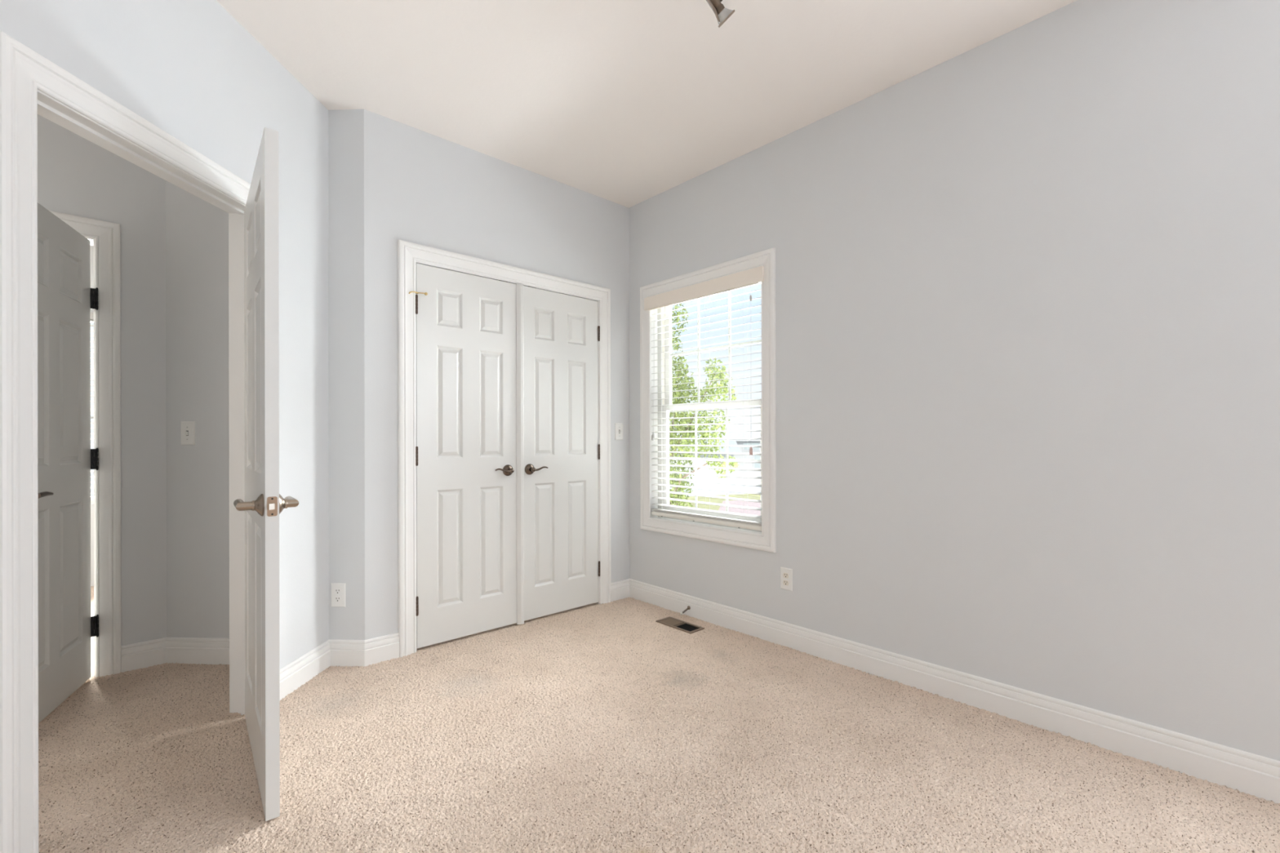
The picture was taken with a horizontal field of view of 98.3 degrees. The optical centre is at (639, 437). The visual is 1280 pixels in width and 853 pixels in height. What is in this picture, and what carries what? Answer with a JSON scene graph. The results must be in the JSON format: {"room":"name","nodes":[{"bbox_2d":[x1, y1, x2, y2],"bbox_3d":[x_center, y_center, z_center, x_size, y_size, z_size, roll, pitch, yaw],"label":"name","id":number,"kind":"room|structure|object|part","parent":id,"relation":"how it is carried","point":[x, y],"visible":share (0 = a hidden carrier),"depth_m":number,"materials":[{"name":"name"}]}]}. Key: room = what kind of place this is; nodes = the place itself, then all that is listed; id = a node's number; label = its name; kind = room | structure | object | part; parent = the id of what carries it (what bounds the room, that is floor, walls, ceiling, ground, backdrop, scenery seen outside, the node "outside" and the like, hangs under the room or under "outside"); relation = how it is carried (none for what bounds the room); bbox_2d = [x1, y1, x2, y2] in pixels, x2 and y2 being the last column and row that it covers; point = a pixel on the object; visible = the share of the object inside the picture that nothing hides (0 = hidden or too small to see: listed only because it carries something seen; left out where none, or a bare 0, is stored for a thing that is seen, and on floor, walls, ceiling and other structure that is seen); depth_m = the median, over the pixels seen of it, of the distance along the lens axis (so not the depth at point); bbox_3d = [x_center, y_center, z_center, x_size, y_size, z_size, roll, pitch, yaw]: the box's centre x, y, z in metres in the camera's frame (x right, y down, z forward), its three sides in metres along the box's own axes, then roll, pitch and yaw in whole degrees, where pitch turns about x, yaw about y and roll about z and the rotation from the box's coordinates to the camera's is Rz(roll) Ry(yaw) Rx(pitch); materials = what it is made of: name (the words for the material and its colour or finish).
{"room":"empty bedroom","nodes":[
{"label":"empty bedroom","id":0,"kind":"room"},
{"bbox_2d":[90,244,93,586],"bbox_3d":[-3.773,-0.219,3.174,2.155,2.781,2.290,0,0,-43],"label":"wall","id":1,"kind":"structure","parent":0,"point":[91,246],"depth_m":4.21,"materials":[{"name":"white paint"}]},
{"bbox_2d":[90,320,93,503],"bbox_3d":[-4.171,-0.217,4.282,0.800,1.440,0.060,0,0,-43],"label":"window","id":2,"kind":"structure","parent":1,"relation":"in","point":[91,409],"depth_m":4.23,"materials":[{"name":"grey plastic"}]},
{"bbox_2d":[90,311,93,499],"bbox_3d":[-4.118,-0.238,4.225,0.800,1.418,0.034,0,0,-43],"label":"window blind","id":3,"kind":"object","parent":2,"relation":"attached to","point":[91,313],"visible":0.02,"depth_m":4.20,"materials":[{"name":"grey"}]},
{"bbox_3d":[-4.119,-0.923,4.225,0.800,0.050,0.034,0,0,-43],"label":"head rail","id":4,"kind":"part","parent":3,"relation":"part of","materials":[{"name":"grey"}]},
{"bbox_2d":[37,114,166,645],"bbox_3d":[-3.119,-0.220,2.142,2.050,2.781,0.115,0,0,-43],"label":"wall","id":5,"kind":"structure","parent":0,"point":[77,176],"depth_m":2.69,"materials":[{"name":"white paint"}]},
{"bbox_2d":[37,202,98,723],"bbox_3d":[-2.386,0.098,2.287,0.099,2.018,0.721,0,0,-27],"label":"door","id":6,"kind":"structure","parent":5,"relation":"in","point":[66,298],"depth_m":2.33,"materials":[{"name":"white paint"}]},
{"bbox_3d":[-2.240,0.213,2.082,0.023,0.022,0.106,0,0,-27],"label":"lever","id":7,"kind":"part","parent":6,"relation":"part of","materials":[{"name":"brown metal"}]},
{"bbox_3d":[-2.533,0.100,2.568,0.022,0.094,0.009,0,0,-27],"label":"hinge plate","id":8,"kind":"part","parent":6,"relation":"part of","materials":[{"name":"black metal"}]},
{"bbox_3d":[-2.534,-0.645,2.568,0.022,0.094,0.003,0,0,-43],"label":"hinge plate","id":9,"kind":"part","parent":6,"relation":"part of","materials":[{"name":"black metal"}]},
{"bbox_3d":[-2.531,0.875,2.568,0.022,0.094,0.003,0,0,-43],"label":"hinge plate","id":10,"kind":"part","parent":6,"relation":"part of","materials":[{"name":"black metal"}]},
{"bbox_2d":[49,210,121,677],"bbox_3d":[-2.835,0.055,2.389,0.870,2.146,0.135,0,0,-43],"label":"door frame","id":11,"kind":"structure","parent":5,"relation":"attached to","point":[104,237],"depth_m":2.60,"materials":[{"name":"white paint"}]},
{"bbox_2d":[120,637,165,672],"bbox_3d":[-2.415,1.062,2.698,0.164,0.134,0.016,0,0,-43],"label":"baseboard","id":12,"kind":"structure","parent":5,"relation":"attached to","point":[142,655],"depth_m":2.69,"materials":[{"name":"white paint"}]},
{"bbox_2d":[0,0,328,669],"bbox_3d":[-1.664,-0.223,0.939,0.115,2.781,3.620,0,0,2],"label":"wall","id":13,"kind":"structure","parent":0,"point":[188,68],"depth_m":2.32,"materials":[{"name":"white paint"}]},
{"bbox_2d":[0,30,250,852],"bbox_3d":[-1.626,0.061,1.853,0.155,2.130,0.975,0,0,2],"label":"door frame","id":14,"kind":"structure","parent":13,"relation":"attached to","point":[32,85],"depth_m":1.43,"materials":[{"name":"white paint"}]},
{"bbox_2d":[233,127,298,821],"bbox_3d":[-1.320,0.106,1.910,0.156,2.010,0.796,0,0,-39],"label":"door","id":15,"kind":"structure","parent":13,"relation":"in","point":[263,505],"depth_m":1.64,"materials":[{"name":"white paint"}]},
{"bbox_3d":[-1.187,0.201,1.656,0.042,0.026,0.118,0,0,-39],"label":"lever","id":16,"kind":"part","parent":15,"relation":"part of","materials":[{"name":"silver metal"}]},
{"bbox_3d":[-1.131,0.201,1.642,0.022,0.067,0.067,0,0,-39],"label":"handle","id":17,"kind":"part","parent":15,"relation":"part of","materials":[{"name":"silver metal"}]},
{"bbox_3d":[-1.071,0.200,1.612,0.025,0.057,0.002,0,0,-39],"label":"latch plate","id":18,"kind":"part","parent":15,"relation":"part of","materials":[{"name":"metal"}]},
{"bbox_3d":[-1.088,0.201,1.677,0.022,0.067,0.067,0,0,-39],"label":"handle","id":19,"kind":"part","parent":15,"relation":"part of","materials":[{"name":"silver metal"}]},
{"bbox_3d":[-1.094,0.201,1.732,0.032,0.026,0.118,0,0,-39],"label":"lever","id":20,"kind":"part","parent":15,"relation":"part of","materials":[{"name":"silver metal"}]},
{"bbox_2d":[279,640,330,700],"bbox_3d":[-1.530,1.061,2.531,0.016,0.134,0.388,0,0,2],"label":"baseboard","id":21,"kind":"structure","parent":13,"relation":"attached to","point":[303,669],"depth_m":2.52,"materials":[{"name":"white paint"}]},
{"bbox_2d":[165,108,364,639],"bbox_3d":[-1.883,-0.222,2.761,1.064,2.781,0.111,0,0,6],"label":"wall","id":22,"kind":"structure","parent":0,"point":[197,380],"depth_m":2.75,"materials":[{"name":"white paint"}]},
{"bbox_2d":[181,421,195,444],"bbox_3d":[-2.248,-0.022,2.745,0.072,0.117,0.020,0,0,2],"label":"light switch","id":23,"kind":"object","parent":22,"relation":"attached to","point":[188,428],"visible":1,"depth_m":2.75,"materials":[{"name":"white plastic"}]},
{"bbox_2d":[164,637,229,665],"bbox_3d":[-2.014,1.062,2.737,0.693,0.134,0.016,0,0,2],"label":"baseboard","id":24,"kind":"structure","parent":22,"relation":"attached to","point":[200,651],"depth_m":2.74,"materials":[{"name":"white paint"}]},
{"bbox_2d":[331,582,346,607],"bbox_3d":[-1.482,0.774,2.719,0.072,0.117,0.008,0,0,2],"label":"wall outlet","id":25,"kind":"object","parent":22,"relation":"attached to","point":[338,590],"visible":1,"depth_m":2.72,"materials":[{"name":"white plastic"}]},
{"bbox_2d":[333,596,341,602],"bbox_3d":[-1.483,0.793,2.716,0.034,0.027,0.002,0,0,2],"label":"receptacle","id":26,"kind":"object","parent":25,"relation":"attached to","point":[336,599],"depth_m":2.72,"materials":[{"name":"white plastic"}]},
{"bbox_2d":[333,588,341,594],"bbox_3d":[-1.483,0.754,2.716,0.034,0.027,0.002,0,0,2],"label":"receptacle","id":27,"kind":"object","parent":25,"relation":"attached to","point":[336,591],"depth_m":2.72,"materials":[{"name":"grey plastic"}]},
{"bbox_2d":[329,640,364,666],"bbox_3d":[-1.437,1.061,2.713,0.187,0.134,0.016,0,0,2],"label":"baseboard","id":28,"kind":"structure","parent":22,"relation":"attached to","point":[344,653],"depth_m":2.71,"materials":[{"name":"white paint"}]},
{"bbox_2d":[364,109,629,639],"bbox_3d":[-0.770,-0.224,3.331,1.783,2.781,0.115,0,0,-43],"label":"wall","id":29,"kind":"structure","parent":0,"point":[421,188],"depth_m":2.98,"materials":[{"name":"white paint"}]},
{"bbox_2d":[364,632,399,666],"bbox_3d":[-1.288,1.060,2.763,0.165,0.134,0.016,0,0,-43],"label":"baseboard","id":30,"kind":"structure","parent":29,"relation":"attached to","point":[386,647],"depth_m":2.76,"materials":[{"name":"white paint"}]},
{"bbox_2d":[415,262,524,648],"bbox_3d":[-0.931,0.097,3.092,0.635,2.025,0.090,0,0,-43],"label":"door","id":31,"kind":"structure","parent":29,"relation":"in","point":[469,448],"depth_m":3.08,"materials":[{"name":"white paint"}]},
{"bbox_2d":[408,291,427,295],"bbox_3d":[-1.157,-0.751,2.884,0.097,0.024,0.026,0,0,-43],"label":"hinge door stop","id":32,"kind":"object","parent":31,"relation":"attached to","point":[416,292],"visible":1,"depth_m":2.88,"materials":[{"name":"gold metal"}]},
{"bbox_3d":[-0.779,0.190,3.186,0.117,0.030,0.024,0,0,-43],"label":"lever","id":33,"kind":"part","parent":31,"relation":"part of","materials":[{"name":"brown metal"}]},
{"bbox_3d":[-0.764,0.191,3.236,0.066,0.066,0.034,0,0,-43],"label":"handle","id":34,"kind":"part","parent":31,"relation":"part of","materials":[{"name":"brown metal"}]},
{"bbox_2d":[397,239,610,657],"bbox_3d":[-0.754,0.058,3.332,1.395,2.134,0.135,0,0,-43],"label":"door frame","id":35,"kind":"structure","parent":29,"relation":"attached to","point":[409,254],"depth_m":2.87,"materials":[{"name":"white paint"}]},
{"bbox_2d":[523,285,599,621],"bbox_3d":[-0.490,0.092,3.497,0.609,2.015,0.090,0,0,-43],"label":"door","id":36,"kind":"structure","parent":29,"relation":"in","point":[562,331],"depth_m":3.50,"materials":[{"name":"white paint"}]},
{"bbox_3d":[-0.657,0.191,3.335,0.066,0.066,0.034,0,0,-43],"label":"handle","id":37,"kind":"part","parent":36,"relation":"part of","materials":[{"name":"brown metal"}]},
{"bbox_3d":[-0.606,0.190,3.345,0.117,0.030,0.024,0,0,-43],"label":"lever","id":38,"kind":"part","parent":36,"relation":"part of","materials":[{"name":"brown metal"}]},
{"bbox_2d":[614,422,622,439],"bbox_3d":[-0.139,-0.042,3.819,0.072,0.117,0.020,0,0,-43],"label":"light switch","id":39,"kind":"object","parent":29,"relation":"attached to","point":[618,426],"visible":1,"depth_m":3.81,"materials":[{"name":"white plastic"}]},
{"bbox_2d":[610,578,629,601],"bbox_3d":[-0.134,1.058,3.825,0.182,0.134,0.016,0,0,-43],"label":"baseboard","id":40,"kind":"structure","parent":29,"relation":"attached to","point":[620,590],"depth_m":3.81,"materials":[{"name":"white paint"}]},
{"bbox_2d":[216,0,1076,208],"bbox_3d":[-1.071,-1.664,1.789,4.590,0.100,8.150,0,0,-43],"label":"ceiling","id":41,"kind":"structure","parent":0,"point":[626,103],"depth_m":2.39,"materials":[{"name":"white paint"}]},
{"bbox_2d":[706,0,734,27],"bbox_3d":[0.243,-1.521,1.921,0.134,0.190,0.146,0,0,-43],"label":"ceiling spotlight","id":42,"kind":"object","parent":41,"relation":"attached to","point":[722,13],"visible":1,"depth_m":1.90,"materials":[{"name":"silver metal"}]},
{"bbox_2d":[38,586,1279,852],"bbox_3d":[-1.066,1.173,1.789,4.590,0.128,8.150,0,0,-43],"label":"floor","id":43,"kind":"structure","parent":0,"point":[609,727],"depth_m":1.89,"materials":[{"name":"carpet"}]},
{"bbox_2d":[655,616,704,634],"bbox_3d":[0.236,1.116,3.299,0.120,0.009,0.285,0,0,-43],"label":"floor vent","id":44,"kind":"object","parent":43,"relation":"in","point":[669,621],"visible":1,"depth_m":3.29,"materials":[{"name":"brown metal"}]},
{"bbox_2d":[628,0,1279,760],"bbox_3d":[1.381,-0.228,2.412,0.140,2.781,5.750,0,0,-43],"label":"wall","id":45,"kind":"structure","parent":0,"point":[1027,281],"depth_m":2.13,"materials":[{"name":"white paint"}]},
{"bbox_2d":[640,247,776,552],"bbox_3d":[0.419,-0.203,3.443,0.160,1.655,1.072,0,0,-43],"label":"window","id":46,"kind":"structure","parent":45,"relation":"in","point":[668,362],"depth_m":3.47,"materials":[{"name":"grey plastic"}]},
{"bbox_2d":[644,266,764,530],"bbox_3d":[0.379,-0.210,3.406,0.079,1.464,0.950,0,0,-43],"label":"window blind","id":47,"kind":"object","parent":46,"relation":"attached to","point":[753,276],"visible":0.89,"depth_m":3.35,"materials":[{"name":"white plastic"}]},
{"bbox_3d":[0.091,-0.453,3.691,0.002,0.865,0.024,0,0,-43],"label":"tilt cord","id":48,"kind":"part","parent":47,"relation":"part of","materials":[{"name":"white fabric"}]},
{"bbox_3d":[0.391,0.506,3.416,0.044,0.028,0.887,0,0,-43],"label":"rail","id":49,"kind":"part","parent":47,"relation":"part of","materials":[{"name":"white plastic"}]},
{"bbox_3d":[0.407,-0.191,3.398,0.039,1.390,0.591,0,0,-43],"label":"ladder cord","id":50,"kind":"part","parent":47,"relation":"part of","materials":[{"name":"white fabric"}]},
{"bbox_3d":[0.623,-0.416,3.112,0.002,0.940,0.002,0,0,-43],"label":"pull cord","id":51,"kind":"part","parent":47,"relation":"part of","materials":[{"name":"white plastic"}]},
{"bbox_3d":[0.445,0.141,3.466,0.026,0.729,0.842,0,0,-43],"label":"sash","id":52,"kind":"part","parent":46,"relation":"part of","materials":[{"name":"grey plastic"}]},
{"bbox_3d":[0.464,-0.559,3.485,0.026,0.747,0.842,0,0,-43],"label":"sash","id":53,"kind":"part","parent":46,"relation":"part of","materials":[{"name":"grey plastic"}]},
{"bbox_2d":[780,567,792,591],"bbox_3d":[0.781,0.756,2.958,0.008,0.117,0.072,0,0,-43],"label":"wall outlet","id":54,"kind":"object","parent":45,"relation":"attached to","point":[786,574],"visible":1,"depth_m":2.95,"materials":[{"name":"white plastic"}]},
{"bbox_2d":[782,580,788,586],"bbox_3d":[0.779,0.775,2.956,0.002,0.027,0.034,0,0,-43],"label":"receptacle","id":55,"kind":"object","parent":54,"relation":"attached to","point":[785,583],"depth_m":2.96,"materials":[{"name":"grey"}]},
{"bbox_2d":[782,573,788,578],"bbox_3d":[0.779,0.736,2.956,0.002,0.027,0.034,0,0,-43],"label":"receptacle","id":56,"kind":"object","parent":54,"relation":"attached to","point":[785,575],"depth_m":2.95,"materials":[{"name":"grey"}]},
{"bbox_2d":[629,578,1279,804],"bbox_3d":[1.546,1.055,2.120,0.016,0.134,4.800,0,0,-43],"label":"baseboard","id":57,"kind":"structure","parent":45,"relation":"attached to","point":[1251,774],"depth_m":2.18,"materials":[{"name":"white paint"}]},
{"bbox_2d":[680,605,690,615],"bbox_3d":[0.278,1.071,3.431,0.076,0.044,0.024,0,0,-43],"label":"spring door stop","id":58,"kind":"object","parent":57,"relation":"attached to","point":[688,606],"visible":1,"depth_m":3.43,"materials":[{"name":"silver metal"}]},
{"label":"outside","id":59,"kind":"structure","parent":0,"visible":0},
{"bbox_2d":[670,479,760,496],"bbox_3d":[8.684,3.884,56.783,35.500,0.030,50.000,0,0,-43],"label":"driveway","id":60,"kind":"structure","parent":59,"point":[735,487],"depth_m":42.84,"materials":[{"name":"concrete"}]},
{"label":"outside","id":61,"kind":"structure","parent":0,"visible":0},
{"bbox_2d":[672,493,760,511],"bbox_3d":[12.629,3.992,49.541,79.500,0.200,130.000,0,0,-43],"label":"lawn","id":62,"kind":"structure","parent":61,"point":[751,496],"depth_m":35.15,"materials":[{"name":"green plant"}]},
{"bbox_2d":[669,302,740,507],"bbox_3d":[0.598,0.936,7.981,2.335,6.160,1.310,0,0,35],"label":"leafy tree","id":63,"kind":"object","parent":62,"relation":"on","point":[678,373],"visible":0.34,"depth_m":7.45,"materials":[{"name":"green plant"}]},
{"bbox_2d":[669,409,759,483],"bbox_3d":[12.134,0.593,53.965,25.100,6.800,15.300,0,0,4],"label":"house","id":64,"kind":"structure","parent":62,"relation":"on","point":[731,412],"depth_m":51.18,"materials":[{"name":"grey"}]},
{"bbox_3d":[4.160,2.783,47.371,6.300,2.250,0.050,0,0,4],"label":"garage door","id":65,"kind":"part","parent":64,"relation":"part of","materials":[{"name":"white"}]},
{"bbox_3d":[10.308,0.796,51.074,1.400,0.600,0.015,0,0,4],"label":"pane","id":66,"kind":"part","parent":64,"relation":"part of","materials":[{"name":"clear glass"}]},
{"bbox_3d":[11.108,2.145,51.013,1.100,1.300,0.015,0,0,4],"label":"pane","id":67,"kind":"part","parent":64,"relation":"part of","materials":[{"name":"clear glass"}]},
{"bbox_2d":[718,499,760,515],"bbox_3d":[5.734,3.875,30.410,2.674,0.060,8.602,0,0,12],"label":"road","id":68,"kind":"structure","parent":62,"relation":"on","point":[740,503],"depth_m":30.55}
]}

